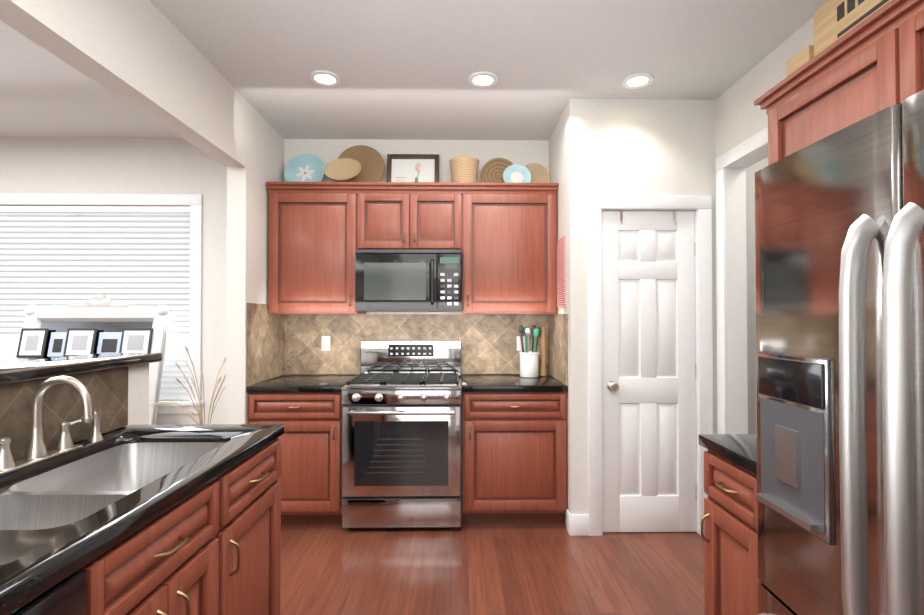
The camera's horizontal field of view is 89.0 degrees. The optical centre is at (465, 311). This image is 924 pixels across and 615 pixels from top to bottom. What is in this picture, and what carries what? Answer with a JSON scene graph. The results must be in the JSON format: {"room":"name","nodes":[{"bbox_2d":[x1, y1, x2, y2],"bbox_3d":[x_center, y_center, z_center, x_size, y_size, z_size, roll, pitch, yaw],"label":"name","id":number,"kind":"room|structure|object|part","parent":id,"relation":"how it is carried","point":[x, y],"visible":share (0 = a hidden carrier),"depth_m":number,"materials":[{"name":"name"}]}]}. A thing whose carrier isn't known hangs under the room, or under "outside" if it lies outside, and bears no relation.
{"room":"kitchen","nodes":[
{"label":"kitchen","id":0,"kind":"room"},
{"bbox_2d":[0,0,287,443],"bbox_3d":[-1.424,-0.002,0.929,0.120,2.740,5.370,0,-1,-1],"label":"wall","id":1,"kind":"structure","parent":0,"point":[228,152],"depth_m":2.98,"materials":[{"name":"paint"}]},
{"bbox_2d":[0,215,189,254],"bbox_3d":[-3.036,-0.065,3.686,1.834,1.494,0.030,0,-1,-1],"label":"window","id":2,"kind":"structure","parent":1,"relation":"in","point":[77,226],"depth_m":3.69,"materials":[{"name":"clear glass"}]},
{"bbox_2d":[0,206,189,399],"bbox_3d":[-3.035,-0.066,3.635,1.824,1.492,0.056,0,-1,-1],"label":"window blinds","id":3,"kind":"object","parent":1,"relation":"attached to","point":[113,257],"visible":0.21,"depth_m":3.64,"materials":[{"name":"white plastic"}]},
{"bbox_2d":[0,193,202,413],"bbox_3d":[-3.549,0.251,3.562,4.046,2.305,0.048,0,-1,-1],"label":"window frame","id":4,"kind":"structure","parent":1,"relation":"attached to","point":[194,200],"depth_m":3.60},
{"bbox_2d":[0,0,827,139],"bbox_3d":[-1.299,-1.402,0.955,8.770,0.060,5.620,0,-1,-1],"label":"ceiling","id":5,"kind":"structure","parent":0,"point":[403,69],"depth_m":2.54,"materials":[{"name":"paint"}]},
{"bbox_2d":[309,70,340,86],"bbox_3d":[-0.811,-1.342,2.711,0.175,0.011,0.175,1,-1,-40],"label":"recessed light","id":6,"kind":"object","parent":5,"relation":"in","point":[325,78],"depth_m":2.71,"materials":[{"name":"white"}]},
{"bbox_2d":[468,71,497,87],"bbox_3d":[0.099,-1.342,2.725,0.175,0.011,0.175,0,-1,-7],"label":"recessed light","id":7,"kind":"object","parent":5,"relation":"in","point":[479,79],"depth_m":2.72,"materials":[{"name":"white"}]},
{"bbox_2d":[622,72,653,88],"bbox_3d":[0.999,-1.342,2.739,0.175,0.011,0.175,1,-1,-40],"label":"recessed light","id":8,"kind":"object","parent":5,"relation":"in","point":[637,80],"depth_m":2.74,"materials":[{"name":"white"}]},
{"bbox_2d":[284,139,547,377],"bbox_3d":[-2.480,0.035,3.668,6.492,2.740,0.120,0,-1,-1],"label":"wall","id":9,"kind":"structure","parent":0,"point":[522,152],"depth_m":3.66,"materials":[{"name":"paint"}]},
{"bbox_2d":[266,182,365,313],"bbox_3d":[-1.078,-0.440,3.458,0.621,0.918,0.349,0,-1,-1],"label":"upper cabinet","id":10,"kind":"object","parent":9,"relation":"attached to","point":[313,228],"depth_m":3.29,"materials":[{"name":"brown wood"}]},
{"bbox_2d":[284,154,323,181],"bbox_3d":[-1.219,-1.053,3.555,0.304,0.296,0.085,0,-1,-1],"label":"plate","id":11,"kind":"object","parent":10,"relation":"on","point":[304,168],"visible":0.85,"depth_m":3.57,"materials":[{"name":"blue ceramic"}]},
{"bbox_2d":[324,145,384,181],"bbox_3d":[-0.827,-1.089,3.492,0.422,0.369,0.252,0,-1,-1],"label":"trays","id":12,"kind":"object","parent":10,"relation":"on","point":[360,163],"visible":0.96,"depth_m":3.58,"materials":[{"name":"beige wicker"}]},
{"bbox_2d":[324,158,360,181],"bbox_3d":[-0.902,-1.044,3.454,0.270,0.216,0.181,0,-1,-1],"label":"tray","id":13,"kind":"object","parent":12,"relation":"on","point":[343,169],"depth_m":3.50,"materials":[{"name":"beige wood"}]},
{"bbox_2d":[246,303,567,385],"bbox_3d":[-0.374,0.215,3.319,2.048,0.529,0.633,0,-1,-1],"label":"backsplash","id":14,"kind":"structure","parent":9,"relation":"attached to","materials":[{"name":"tile"}]},
{"bbox_2d":[358,182,465,249],"bbox_3d":[-0.397,-0.664,3.471,0.740,0.471,0.349,0,-1,-1],"label":"upper cabinet","id":15,"kind":"object","parent":9,"relation":"attached to","point":[391,215],"depth_m":3.30,"materials":[{"name":"brown wood"}]},
{"bbox_2d":[355,249,461,311],"bbox_3d":[-0.397,-0.212,3.404,0.734,0.427,0.470,0,-1,-1],"label":"microwave","id":16,"kind":"object","parent":15,"relation":"attached to","point":[397,280],"visible":1,"depth_m":3.22,"materials":[{"name":"black"}]},
{"bbox_2d":[386,154,438,181],"bbox_3d":[-0.404,-1.053,3.600,0.400,0.310,0.078,0,-1,-1],"label":"picture frame","id":17,"kind":"object","parent":15,"relation":"on","point":[412,167],"visible":0.6,"depth_m":3.60,"materials":[{"name":"white paper"}]},
{"bbox_2d":[449,156,478,181],"bbox_3d":[-0.013,-1.008,3.499,0.226,0.215,0.226,0,-1,-1],"label":"wicker basket","id":18,"kind":"object","parent":15,"relation":"on","point":[463,168],"visible":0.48,"depth_m":3.41,"materials":[{"name":"beige wicker"}]},
{"bbox_2d":[462,182,557,313],"bbox_3d":[0.309,-0.440,3.479,0.673,0.918,0.349,0,-1,-1],"label":"upper cabinet","id":19,"kind":"object","parent":9,"relation":"attached to","point":[502,237],"depth_m":3.31,"materials":[{"name":"brown wood"}]},
{"bbox_2d":[481,158,512,182],"bbox_3d":[0.256,-1.042,3.603,0.284,0.281,0.057,0,-1,-1],"label":"plate","id":20,"kind":"object","parent":19,"relation":"on","point":[492,170],"visible":0.62,"depth_m":3.62,"materials":[{"name":"beige wicker"}]},
{"bbox_2d":[503,164,530,182],"bbox_3d":[0.382,-1.007,3.515,0.212,0.205,0.068,0,-1,-1],"label":"plate","id":21,"kind":"object","parent":19,"relation":"on","point":[516,173],"visible":0.85,"depth_m":3.53,"materials":[{"name":"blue ceramic"}]},
{"bbox_2d":[525,163,549,182],"bbox_3d":[0.524,-1.021,3.605,0.240,0.238,0.054,0,-1,-1],"label":"woven tray","id":22,"kind":"object","parent":19,"relation":"on","point":[539,173],"visible":0.52,"depth_m":3.62,"materials":[{"name":"beige wicker"}]},
{"bbox_2d":[557,236,565,306],"bbox_3d":[0.646,-0.261,3.199,0.009,0.460,0.240,0,-1,-1],"label":"sign","id":23,"kind":"object","parent":19,"relation":"attached to","point":[561,272],"visible":1,"depth_m":3.16,"materials":[{"name":"pink"}]},
{"bbox_2d":[280,523,704,614],"bbox_3d":[-1.299,1.398,0.917,8.770,0.060,5.620,0,-1,-1],"label":"floor","id":24,"kind":"structure","parent":0,"point":[517,569],"depth_m":2.51,"materials":[{"name":"brown wood"}]},
{"bbox_2d":[0,537,131,614],"bbox_3d":[-1.034,0.923,0.595,0.630,0.880,0.750,0,-1,-1],"label":"base cabinet","id":25,"kind":"object","parent":24,"relation":"on","point":[101,584],"depth_m":0.92,"materials":[{"name":"brown wood"}]},
{"bbox_2d":[11,571,85,614],"bbox_3d":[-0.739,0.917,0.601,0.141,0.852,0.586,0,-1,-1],"label":"dishwasher","id":26,"kind":"object","parent":25,"relation":"in","point":[67,596],"depth_m":0.84,"materials":[{"name":"black"}]},
{"bbox_2d":[0,425,283,612],"bbox_3d":[-1.041,0.469,0.984,0.624,0.040,1.882,0,-1,-1],"label":"countertop","id":27,"kind":"structure","parent":25,"relation":"on","point":[60,506],"depth_m":1.28,"materials":[{"name":"black stone"}]},
{"bbox_2d":[0,376,102,475],"bbox_3d":[-1.238,0.326,1.466,0.198,0.258,0.445,0,-1,-1],"label":"faucet","id":28,"kind":"object","parent":27,"relation":"on","point":[37,458],"depth_m":1.42,"materials":[{"name":"silver metal"}]},
{"bbox_2d":[0,442,225,529],"bbox_3d":[-1.039,0.575,1.344,0.433,0.198,0.785,0,-1,-1],"label":"sink","id":29,"kind":"object","parent":27,"relation":"in","point":[70,490],"depth_m":1.47,"materials":[{"name":"silver metal"}]},
{"bbox_2d":[16,294,169,424],"bbox_3d":[-2.752,0.633,3.390,1.070,1.538,0.324,0,-1,-1],"label":"mirror","id":30,"kind":"object","parent":24,"relation":"on","point":[102,323],"visible":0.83,"depth_m":3.48,"materials":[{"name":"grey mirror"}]},
{"bbox_3d":[-2.789,0.686,3.390,0.955,1.228,0.240,0,-1,-1],"label":"glass","id":31,"kind":"part","parent":30,"relation":"part of","materials":[{"name":"grey"}]},
{"bbox_2d":[132,525,151,580],"bbox_3d":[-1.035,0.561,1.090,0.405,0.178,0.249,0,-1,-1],"label":"base cabinet","id":32,"kind":"object","parent":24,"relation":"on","point":[142,543],"depth_m":1.07,"materials":[{"name":"brown wood"}]},
{"bbox_2d":[128,545,199,614],"bbox_3d":[-1.048,1.041,1.154,0.480,0.660,0.518,0,-1,-1],"label":"base cabinet","id":33,"kind":"object","parent":24,"relation":"on","point":[174,589],"depth_m":1.18,"materials":[{"name":"brown wood"}]},
{"bbox_2d":[149,346,225,423],"bbox_3d":[-1.894,0.820,3.247,0.711,1.154,0.325,0,-1,-1],"label":"dried branches","id":34,"kind":"object","parent":24,"relation":"on","point":[198,412],"visible":0.35,"depth_m":3.25,"materials":[{"name":"beige plant"}]},
{"bbox_2d":[140,465,243,576],"bbox_3d":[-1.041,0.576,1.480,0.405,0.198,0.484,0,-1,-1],"label":"base cabinet","id":35,"kind":"object","parent":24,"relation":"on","point":[186,522],"depth_m":1.28,"materials":[{"name":"brown wood"}]},
{"bbox_2d":[188,485,267,614],"bbox_3d":[-1.056,1.048,1.660,0.480,0.660,0.490,0,-1,-1],"label":"base cabinet","id":36,"kind":"object","parent":24,"relation":"on","point":[233,549],"depth_m":1.54,"materials":[{"name":"brown wood"}]},
{"bbox_2d":[246,391,342,524],"bbox_3d":[-1.095,0.960,3.298,0.602,0.880,0.627,0,-1,-1],"label":"base cabinet","id":37,"kind":"object","parent":24,"relation":"on","point":[310,478],"depth_m":2.99,"materials":[{"name":"brown wood"}]},
{"bbox_2d":[246,375,357,390],"bbox_3d":[-1.095,0.500,3.297,0.604,0.040,0.624,0,-1,-1],"label":"countertop","id":38,"kind":"structure","parent":37,"relation":"on","point":[280,382],"depth_m":3.12,"materials":[{"name":"black stone"}]},
{"bbox_2d":[341,340,461,528],"bbox_3d":[-0.409,0.807,3.256,0.760,1.185,0.709,0,-1,-1],"label":"range","id":39,"kind":"object","parent":24,"relation":"on","point":[401,401],"visible":1,"depth_m":2.96,"materials":[{"name":"grey metal"}]},
{"bbox_2d":[462,391,567,523],"bbox_3d":[0.311,0.960,3.319,0.674,0.880,0.627,0,-1,-1],"label":"base cabinet","id":40,"kind":"object","parent":24,"relation":"on","point":[514,447],"depth_m":3.01,"materials":[{"name":"brown wood"}]},
{"bbox_2d":[462,375,567,390],"bbox_3d":[0.311,0.500,3.318,0.676,0.040,0.624,0,-1,-1],"label":"countertop","id":41,"kind":"structure","parent":40,"relation":"on","point":[469,382],"depth_m":3.12,"materials":[{"name":"black stone"}]},
{"bbox_2d":[517,325,540,377],"bbox_3d":[0.471,0.289,3.479,0.178,0.385,0.150,0,-1,-1],"label":"utensil crock","id":42,"kind":"object","parent":41,"relation":"on","point":[529,364],"visible":1,"depth_m":3.43,"materials":[{"name":"white ceramic"}]},
{"bbox_2d":[540,327,546,375],"bbox_3d":[0.582,0.300,3.531,0.052,0.365,0.052,0,-1,-1],"label":"pepper mill","id":43,"kind":"object","parent":41,"relation":"on","point":[543,369],"visible":1,"depth_m":3.51,"materials":[{"name":"brown wood"}]},
{"bbox_2d":[698,434,758,614],"bbox_3d":[1.224,0.917,1.575,0.758,0.920,0.373,0,-1,-1],"label":"base cabinet","id":44,"kind":"object","parent":24,"relation":"on","point":[729,529],"depth_m":1.58,"materials":[{"name":"brown wood"}]},
{"bbox_2d":[754,90,923,614],"bbox_3d":[1.181,0.478,0.923,0.831,1.780,0.920,0,-1,-1],"label":"fridge","id":45,"kind":"object","parent":24,"relation":"on","point":[839,270],"visible":1,"depth_m":1.02,"materials":[{"name":"grey metal"}]},
{"bbox_2d":[519,351,538,377],"bbox_3d":[0.467,0.390,3.478,0.150,0.182,0.150,0,-1,-1],"label":"pot","id":46,"kind":"object","parent":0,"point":[529,360],"depth_m":3.42,"materials":[{"name":"white ceramic"}]},
{"bbox_2d":[548,119,563,313],"bbox_3d":[0.720,0.031,3.361,0.138,2.740,0.570,0,-1,-1],"label":"wall","id":47,"kind":"structure","parent":0,"point":[555,149],"depth_m":3.31,"materials":[{"name":"paint"}]},
{"bbox_2d":[560,99,715,533],"bbox_3d":[1.115,0.026,3.022,0.918,2.740,0.120,0,-1,-1],"label":"wall","id":48,"kind":"structure","parent":0,"point":[612,146],"depth_m":2.97,"materials":[{"name":"paint"}]},
{"bbox_2d":[601,211,696,531],"bbox_3d":[1.156,0.376,3.000,0.600,2.028,0.047,0,-1,-1],"label":"door leaf","id":49,"kind":"structure","parent":48,"relation":"in","point":[649,405],"depth_m":2.98,"materials":[{"name":"white wood"}]},
{"bbox_2d":[607,211,696,499],"bbox_3d":[1.175,0.276,2.950,0.571,1.827,0.079,0,-1,-1],"label":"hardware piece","id":50,"kind":"object","parent":49,"relation":"attached to","point":[613,386],"depth_m":2.97,"materials":[{"name":"silver metal"}]},
{"bbox_2d":[712,17,813,433],"bbox_3d":[1.675,-0.005,0.691,0.130,2.740,4.800,0,-1,-1],"label":"wall","id":51,"kind":"structure","parent":0,"point":[736,118],"depth_m":2.87,"materials":[{"name":"paint"}]},
{"bbox_2d":[566,127,767,535],"bbox_3d":[1.183,0.211,2.431,1.064,2.355,1.300,0,-1,-1],"label":"door frame","id":52,"kind":"structure","parent":51,"relation":"attached to","point":[734,163],"depth_m":2.93,"materials":[{"name":"white wood"}]},
{"bbox_2d":[758,0,897,165],"bbox_3d":[1.442,-0.464,1.703,0.319,0.918,0.600,0,-1,-1],"label":"upper cabinet","id":53,"kind":"object","parent":51,"relation":"attached to","point":[873,63],"depth_m":1.63,"materials":[{"name":"brown wood"}]},
{"bbox_2d":[786,0,890,76],"bbox_3d":[1.469,-1.044,1.694,0.231,0.240,0.585,0,-1,-1],"label":"crate","id":54,"kind":"object","parent":53,"relation":"on","point":[834,20],"visible":0.35,"depth_m":1.72,"materials":[{"name":"brown wood"}]},
{"bbox_2d":[898,0,923,103],"bbox_3d":[1.451,-0.691,1.126,0.319,0.481,0.561,0,-1,-1],"label":"upper cabinet","id":55,"kind":"object","parent":51,"relation":"attached to","point":[910,12],"depth_m":1.36,"materials":[{"name":"brown wood"}]}
]}

